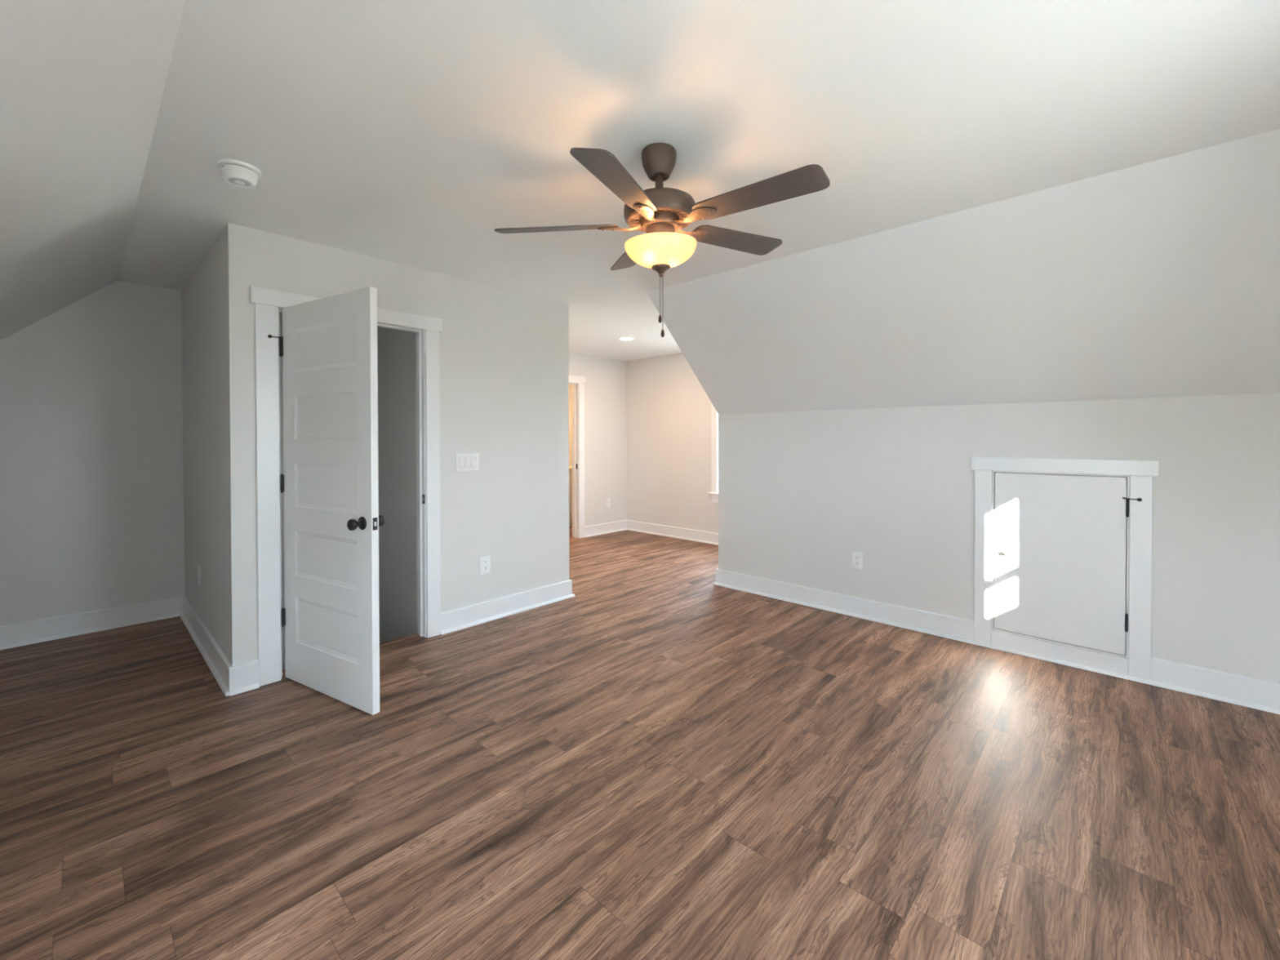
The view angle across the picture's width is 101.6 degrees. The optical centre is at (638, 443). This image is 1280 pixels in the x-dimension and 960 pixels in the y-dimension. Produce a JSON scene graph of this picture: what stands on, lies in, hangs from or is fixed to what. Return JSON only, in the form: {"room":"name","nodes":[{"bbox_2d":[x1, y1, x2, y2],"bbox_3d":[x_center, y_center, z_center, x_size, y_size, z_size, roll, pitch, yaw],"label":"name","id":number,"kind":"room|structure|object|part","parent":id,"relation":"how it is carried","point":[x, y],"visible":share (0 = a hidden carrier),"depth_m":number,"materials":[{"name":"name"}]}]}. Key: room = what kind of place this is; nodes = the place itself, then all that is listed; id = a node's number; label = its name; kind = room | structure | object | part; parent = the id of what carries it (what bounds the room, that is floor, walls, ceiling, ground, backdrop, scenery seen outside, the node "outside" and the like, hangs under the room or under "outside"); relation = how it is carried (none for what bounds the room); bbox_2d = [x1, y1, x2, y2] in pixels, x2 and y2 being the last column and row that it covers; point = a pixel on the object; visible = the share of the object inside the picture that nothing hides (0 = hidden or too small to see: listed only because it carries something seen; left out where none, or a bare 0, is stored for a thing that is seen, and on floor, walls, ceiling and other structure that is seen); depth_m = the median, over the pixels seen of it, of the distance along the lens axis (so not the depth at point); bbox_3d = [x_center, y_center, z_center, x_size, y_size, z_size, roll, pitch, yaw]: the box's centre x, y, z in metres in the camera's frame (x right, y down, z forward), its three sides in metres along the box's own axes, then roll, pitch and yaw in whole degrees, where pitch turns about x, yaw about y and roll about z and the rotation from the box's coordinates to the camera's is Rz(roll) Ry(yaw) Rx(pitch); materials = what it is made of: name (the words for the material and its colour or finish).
{"room":"empty attic room","nodes":[
{"label":"empty attic room","id":0,"kind":"room"},
{"bbox_2d":[0,280,184,626],"bbox_3d":[-3.899,0.075,3.418,0.100,2.412,1.390,0,1,43],"label":"wall","id":1,"kind":"structure","parent":0,"point":[91,454],"depth_m":3.55,"materials":[{"name":"beige paint"}]},
{"bbox_2d":[0,595,182,649],"bbox_3d":[-3.820,1.212,3.415,0.033,0.138,1.274,0,1,43],"label":"baseboard","id":2,"kind":"structure","parent":1,"relation":"attached to","point":[20,634],"depth_m":3.52,"materials":[{"name":"white paint"}]},
{"bbox_3d":[-3.814,1.271,3.410,0.017,0.020,1.274,0,1,43],"label":"shoe moulding","id":3,"kind":"part","parent":2,"relation":"part of","materials":[{"name":"white paint"}]},
{"bbox_2d":[0,0,186,340],"bbox_3d":[-1.836,-0.725,1.251,6.000,1.013,1.053,0,1,43],"label":"ceiling","id":4,"kind":"structure","parent":0,"point":[82,82],"depth_m":1.60,"materials":[{"name":"paint"}]},
{"bbox_2d":[181,230,284,670],"bbox_3d":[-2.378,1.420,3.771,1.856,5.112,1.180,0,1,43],"label":"wall","id":5,"kind":"structure","parent":0,"point":[203,342],"depth_m":3.21,"materials":[{"name":"beige paint"}]},
{"bbox_2d":[197,565,200,586],"bbox_3d":[-2.862,0.865,3.404,0.080,0.126,0.008,0,1,43],"label":"wall outlet","id":6,"kind":"object","parent":5,"relation":"attached to","point":[198,566],"visible":1,"depth_m":3.38,"materials":[{"name":"white plastic"}]},
{"bbox_2d":[179,595,231,697],"bbox_3d":[-2.737,1.212,3.274,1.809,0.138,0.033,0,1,43],"label":"baseboard","id":7,"kind":"structure","parent":5,"relation":"attached to","point":[216,660],"depth_m":3.11,"materials":[{"name":"white paint"}]},
{"bbox_2d":[223,222,568,666],"bbox_3d":[-1.374,0.070,3.534,0.120,2.412,2.227,0,1,43],"label":"wall","id":8,"kind":"structure","parent":0,"point":[504,353],"depth_m":3.63,"materials":[{"name":"beige paint"}]},
{"bbox_2d":[267,286,384,715],"bbox_3d":[-1.579,0.272,2.655,0.811,2.004,0.173,0,1,30],"label":"door","id":9,"kind":"structure","parent":8,"relation":"in","point":[328,345],"depth_m":2.61,"materials":[{"name":"white paint"}]},
{"bbox_3d":[-1.323,0.379,2.446,0.064,0.064,0.069,0,1,30],"label":"knob","id":10,"kind":"part","parent":9,"relation":"part of","materials":[{"name":"black metal"}]},
{"bbox_3d":[-1.236,0.379,2.456,0.002,0.058,0.023,0,1,30],"label":"latch plate","id":11,"kind":"part","parent":9,"relation":"part of","materials":[{"name":"black metal"}]},
{"bbox_3d":[-1.270,0.378,2.536,0.064,0.064,0.069,0,1,30],"label":"knob","id":12,"kind":"part","parent":9,"relation":"part of","materials":[{"name":"black metal"}]},
{"bbox_2d":[249,285,442,686],"bbox_3d":[-1.710,0.228,3.160,0.146,2.105,1.043,0,1,43],"label":"trim","id":13,"kind":"structure","parent":8,"relation":"attached to","point":[268,303],"depth_m":2.82,"materials":[{"name":"white paint"}]},
{"bbox_3d":[-1.975,0.275,2.789,0.020,2.019,0.101,0,1,43],"label":"casing","id":14,"kind":"part","parent":13,"relation":"part of","materials":[{"name":"white paint"}]},
{"bbox_3d":[-1.667,-0.781,3.108,0.024,0.086,1.043,0,1,43],"label":"head casing","id":15,"kind":"part","parent":13,"relation":"part of","materials":[{"name":"white paint"}]},
{"bbox_3d":[-1.356,0.268,3.453,0.020,2.019,0.092,0,1,43],"label":"casing","id":16,"kind":"part","parent":13,"relation":"part of","materials":[{"name":"white paint"}]},
{"bbox_2d":[282,632,419,674],"bbox_3d":[-1.729,1.286,3.196,0.040,0.029,0.798,0,1,43],"label":"trim","id":17,"kind":"structure","parent":8,"relation":"attached to","point":[417,634],"depth_m":3.38,"materials":[{"name":"brown wood"}]},
{"bbox_2d":[225,579,574,697],"bbox_3d":[-1.317,1.208,3.493,0.033,0.138,2.293,0,1,43],"label":"baseboard","id":18,"kind":"structure","parent":8,"relation":"attached to","point":[242,677],"depth_m":3.71,"materials":[{"name":"white paint"}]},
{"bbox_2d":[455,453,479,471],"bbox_3d":[-1.187,0.132,3.640,0.009,0.124,0.176,0,1,43],"label":"light switch","id":19,"kind":"object","parent":8,"relation":"attached to","point":[464,461],"visible":1,"depth_m":3.64,"materials":[{"name":"white plastic"}]},
{"bbox_2d":[480,555,490,574],"bbox_3d":[-1.095,0.872,3.746,0.008,0.126,0.080,0,1,43],"label":"wall outlet","id":20,"kind":"object","parent":8,"relation":"attached to","point":[485,562],"visible":1,"depth_m":3.74,"materials":[{"name":"white plastic"}]},
{"bbox_2d":[377,326,417,643],"bbox_3d":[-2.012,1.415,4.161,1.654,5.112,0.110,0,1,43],"label":"wall","id":21,"kind":"structure","parent":0,"point":[396,348],"depth_m":3.85,"materials":[{"name":"beige paint"}]},
{"bbox_2d":[568,384,572,465],"bbox_3d":[-1.942,0.032,7.392,2.270,2.412,2.950,0,1,43],"label":"wall","id":22,"kind":"structure","parent":0,"point":[570,385],"depth_m":8.48,"materials":[{"name":"beige paint"}]},
{"bbox_2d":[568,351,626,526],"bbox_3d":[-1.046,0.039,6.628,0.120,2.412,2.743,0,1,43],"label":"wall","id":23,"kind":"structure","parent":0,"point":[605,385],"depth_m":7.16,"materials":[{"name":"beige paint"}]},
{"bbox_2d":[568,374,585,537],"bbox_3d":[-1.102,0.188,6.553,0.146,2.116,1.059,0,1,43],"label":"trim","id":24,"kind":"structure","parent":23,"relation":"attached to","point":[577,383],"depth_m":6.84,"materials":[{"name":"white paint"}]},
{"bbox_3d":[-1.059,-0.823,6.502,0.024,0.094,1.059,0,1,43],"label":"head casing","id":25,"kind":"part","parent":24,"relation":"part of","materials":[{"name":"white paint"}]},
{"bbox_3d":[-0.743,0.231,6.852,0.020,2.022,0.094,0,1,43],"label":"casing","id":26,"kind":"part","parent":24,"relation":"part of","materials":[{"name":"white paint"}]},
{"bbox_2d":[584,520,626,537],"bbox_3d":[-1.033,1.177,6.540,0.033,0.138,2.582,0,1,43],"label":"baseboard","id":27,"kind":"structure","parent":23,"relation":"attached to","point":[614,526],"depth_m":7.17,"materials":[{"name":"white paint"}]},
{"bbox_3d":[-1.027,1.236,6.535,0.017,0.020,2.582,0,1,43],"label":"shoe moulding","id":28,"kind":"part","parent":27,"relation":"part of","materials":[{"name":"white paint"}]},
{"bbox_2d":[605,497,610,507],"bbox_3d":[-0.413,0.826,7.219,0.008,0.126,0.080,0,1,43],"label":"wall outlet","id":29,"kind":"object","parent":23,"relation":"attached to","point":[607,500],"visible":1,"depth_m":7.22,"materials":[{"name":"white plastic"}]},
{"bbox_2d":[0,525,1279,959],"bbox_3d":[-0.912,1.346,4.016,8.400,0.150,6.500,0,1,43],"label":"floor","id":30,"kind":"structure","parent":0,"point":[657,760],"depth_m":1.93,"materials":[{"name":"brown wood"}]},
{"bbox_2d":[568,465,572,526],"bbox_3d":[-1.187,0.798,7.841,0.570,0.870,1.055,0,1,43],"label":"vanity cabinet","id":31,"kind":"object","parent":30,"relation":"on","point":[570,466],"visible":0.03,"depth_m":7.69,"materials":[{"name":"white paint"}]},
{"bbox_3d":[-0.818,0.852,7.863,0.020,0.500,0.460,0,1,43],"label":"door","id":32,"kind":"part","parent":31,"relation":"part of","materials":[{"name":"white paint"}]},
{"bbox_2d":[626,352,718,533],"bbox_3d":[0.891,0.035,6.729,2.573,2.412,0.340,0,1,43],"label":"wall","id":33,"kind":"structure","parent":0,"point":[668,410],"depth_m":6.95,"materials":[{"name":"beige paint"}]},
{"bbox_2d":[707,402,718,502],"bbox_3d":[1.426,-0.058,6.195,1.194,1.582,0.388,0,1,43],"label":"window","id":34,"kind":"structure","parent":33,"relation":"in","point":[714,415],"depth_m":6.42,"materials":[{"name":"white paint"}]},
{"bbox_3d":[0.942,-0.076,6.434,0.089,1.369,0.020,0,1,43],"label":"casing","id":35,"kind":"part","parent":34,"relation":"part of","materials":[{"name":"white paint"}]},
{"bbox_2d":[117,0,1279,360],"bbox_3d":[-0.526,-1.206,4.407,8.400,0.120,5.357,0,1,43],"label":"ceiling","id":36,"kind":"structure","parent":0,"point":[406,132],"depth_m":1.78,"materials":[{"name":"paint"}]},
{"bbox_2d":[217,159,261,187],"bbox_3d":[-1.623,-1.090,2.128,0.144,0.062,0.144,0,1,43],"label":"smoke detector","id":37,"kind":"object","parent":36,"relation":"attached to","point":[237,173],"visible":1,"depth_m":2.09,"materials":[{"name":"white plastic"}]},
{"bbox_3d":[-1.623,-1.115,2.128,0.144,0.012,0.144,0,1,43],"label":"plate","id":38,"kind":"part","parent":37,"relation":"part of","materials":[{"name":"white plastic"}]},
{"bbox_2d":[618,337,635,340],"bbox_3d":[-0.126,-1.156,5.781,0.184,0.006,0.184,0,1,43],"label":"recessed light","id":39,"kind":"object","parent":36,"relation":"in","point":[620,338],"visible":1,"depth_m":5.76,"materials":[{"name":"white plastic"}]},
{"bbox_2d":[494,142,830,337],"bbox_3d":[0.120,-0.768,2.011,1.208,0.709,1.236,0,1,43],"label":"ceiling fan","id":40,"kind":"object","parent":36,"relation":"hanging from","point":[660,212],"visible":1,"depth_m":1.92,"materials":[{"name":"brown wood"}]},
{"bbox_3d":[-0.317,-0.840,2.045,0.475,0.007,0.132,-1,17,3],"label":"blade","id":41,"kind":"part","parent":40,"relation":"part of","materials":[{"name":"brown wood"}]},
{"bbox_3d":[-0.057,-0.821,1.651,0.132,0.007,0.475,14,9,19],"label":"blade","id":42,"kind":"part","parent":40,"relation":"part of","materials":[{"name":"brown wood"}]},
{"bbox_3d":[-0.067,-0.835,2.034,0.181,0.022,0.070,-1,4,3],"label":"blade arm","id":43,"kind":"part","parent":40,"relation":"part of","materials":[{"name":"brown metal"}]},
{"bbox_3d":[-0.021,-0.872,2.414,0.132,0.007,0.475,-16,7,-14],"label":"blade","id":44,"kind":"part","parent":40,"relation":"part of","materials":[{"name":"brown wood"}]},
{"bbox_3d":[0.032,-0.828,1.885,0.070,0.022,0.181,0,4,21],"label":"blade arm","id":45,"kind":"part","parent":40,"relation":"part of","materials":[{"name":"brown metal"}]},
{"bbox_3d":[0.086,-0.577,2.038,0.003,0.162,0.003,0,1,23],"label":"pull chain","id":46,"kind":"part","parent":40,"relation":"part of","materials":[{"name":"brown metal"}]},
{"bbox_3d":[0.088,-0.730,2.034,0.280,0.088,0.280,2,5,43],"label":"lamp shade","id":47,"kind":"part","parent":40,"relation":"part of","materials":[{"name":"white glass"}]},
{"bbox_3d":[0.096,-0.549,2.038,0.003,0.218,0.003,0,1,3],"label":"pull chain","id":48,"kind":"part","parent":40,"relation":"part of","materials":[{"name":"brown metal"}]},
{"bbox_3d":[0.213,-0.848,2.110,0.181,0.022,0.070,-4,5,-33],"label":"blade arm","id":49,"kind":"part","parent":40,"relation":"part of","materials":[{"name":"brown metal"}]},
{"bbox_3d":[0.205,-0.836,1.932,0.181,0.022,0.070,2,5,39],"label":"blade arm","id":50,"kind":"part","parent":40,"relation":"part of","materials":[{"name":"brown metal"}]},
{"bbox_3d":[0.421,-0.872,2.247,0.475,0.007,0.132,-4,-9,-33],"label":"blade","id":51,"kind":"part","parent":40,"relation":"part of","materials":[{"name":"brown wood"}]},
{"bbox_3d":[0.400,-0.841,1.775,0.475,0.007,0.132,2,-8,39],"label":"blade","id":52,"kind":"part","parent":40,"relation":"part of","materials":[{"name":"brown wood"}]},
{"bbox_2d":[718,413,728,570],"bbox_3d":[1.058,0.052,4.951,0.100,2.412,2.721,0,1,43],"label":"wall","id":53,"kind":"structure","parent":0,"point":[723,418],"depth_m":4.63,"materials":[{"name":"beige paint"}]},
{"bbox_2d":[646,128,1279,414],"bbox_3d":[1.687,-0.750,3.159,3.456,1.013,1.053,0,1,43],"label":"ceiling","id":54,"kind":"structure","parent":0,"point":[1158,278],"depth_m":2.72,"materials":[{"name":"paint"}]},
{"bbox_2d":[728,392,1279,683],"bbox_3d":[2.057,0.512,3.493,3.356,1.519,0.120,0,1,43],"label":"wall","id":55,"kind":"structure","parent":0,"point":[895,486],"depth_m":3.33,"materials":[{"name":"beige paint"}]},
{"bbox_2d":[851,551,862,569],"bbox_3d":[1.607,0.860,3.830,0.080,0.126,0.008,0,1,43],"label":"wall outlet","id":56,"kind":"object","parent":55,"relation":"attached to","point":[857,557],"visible":1,"depth_m":3.83,"materials":[{"name":"white plastic"}]},
{"bbox_2d":[626,520,1279,714],"bbox_3d":[1.461,1.189,4.953,5.813,0.138,1.496,0,1,43],"label":"baseboard","id":57,"kind":"structure","parent":55,"relation":"attached to","point":[1239,690],"depth_m":3.46,"materials":[{"name":"white paint"}]},
{"bbox_3d":[0.760,1.232,6.599,2.541,0.020,0.017,0,1,43],"label":"shoe moulding","id":58,"kind":"part","parent":57,"relation":"part of","materials":[{"name":"white paint"}]},
{"bbox_2d":[971,456,1159,680],"bbox_3d":[2.468,0.681,3.079,0.848,1.188,0.122,0,1,43],"label":"trim","id":59,"kind":"structure","parent":55,"relation":"attached to","point":[1138,664],"depth_m":2.96,"materials":[{"name":"white paint"}]},
{"bbox_3d":[2.173,0.722,3.291,0.092,1.104,0.020,0,1,43],"label":"casing","id":60,"kind":"part","parent":59,"relation":"part of","materials":[{"name":"white paint"}]},
{"bbox_3d":[2.436,1.213,3.051,0.624,0.089,0.020,0,1,43],"label":"casing","id":61,"kind":"part","parent":59,"relation":"part of","materials":[{"name":"white paint"}]},
{"bbox_3d":[2.433,0.130,3.038,0.848,0.084,0.024,0,1,43],"label":"head casing","id":62,"kind":"part","parent":59,"relation":"part of","materials":[{"name":"white paint"}]},
{"bbox_3d":[2.695,0.726,2.803,0.089,1.104,0.020,0,1,43],"label":"casing","id":63,"kind":"part","parent":59,"relation":"part of","materials":[{"name":"white paint"}]},
{"bbox_2d":[994,472,1142,655],"bbox_3d":[2.450,0.669,3.018,0.658,0.971,0.084,0,1,43],"label":"door","id":64,"kind":"structure","parent":55,"relation":"in","point":[1060,540],"depth_m":3.02,"materials":[{"name":"white paint"}]},
{"bbox_3d":[2.243,0.662,3.190,0.051,0.051,0.052,0,1,43],"label":"knob","id":65,"kind":"part","parent":64,"relation":"part of","materials":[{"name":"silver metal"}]}
]}

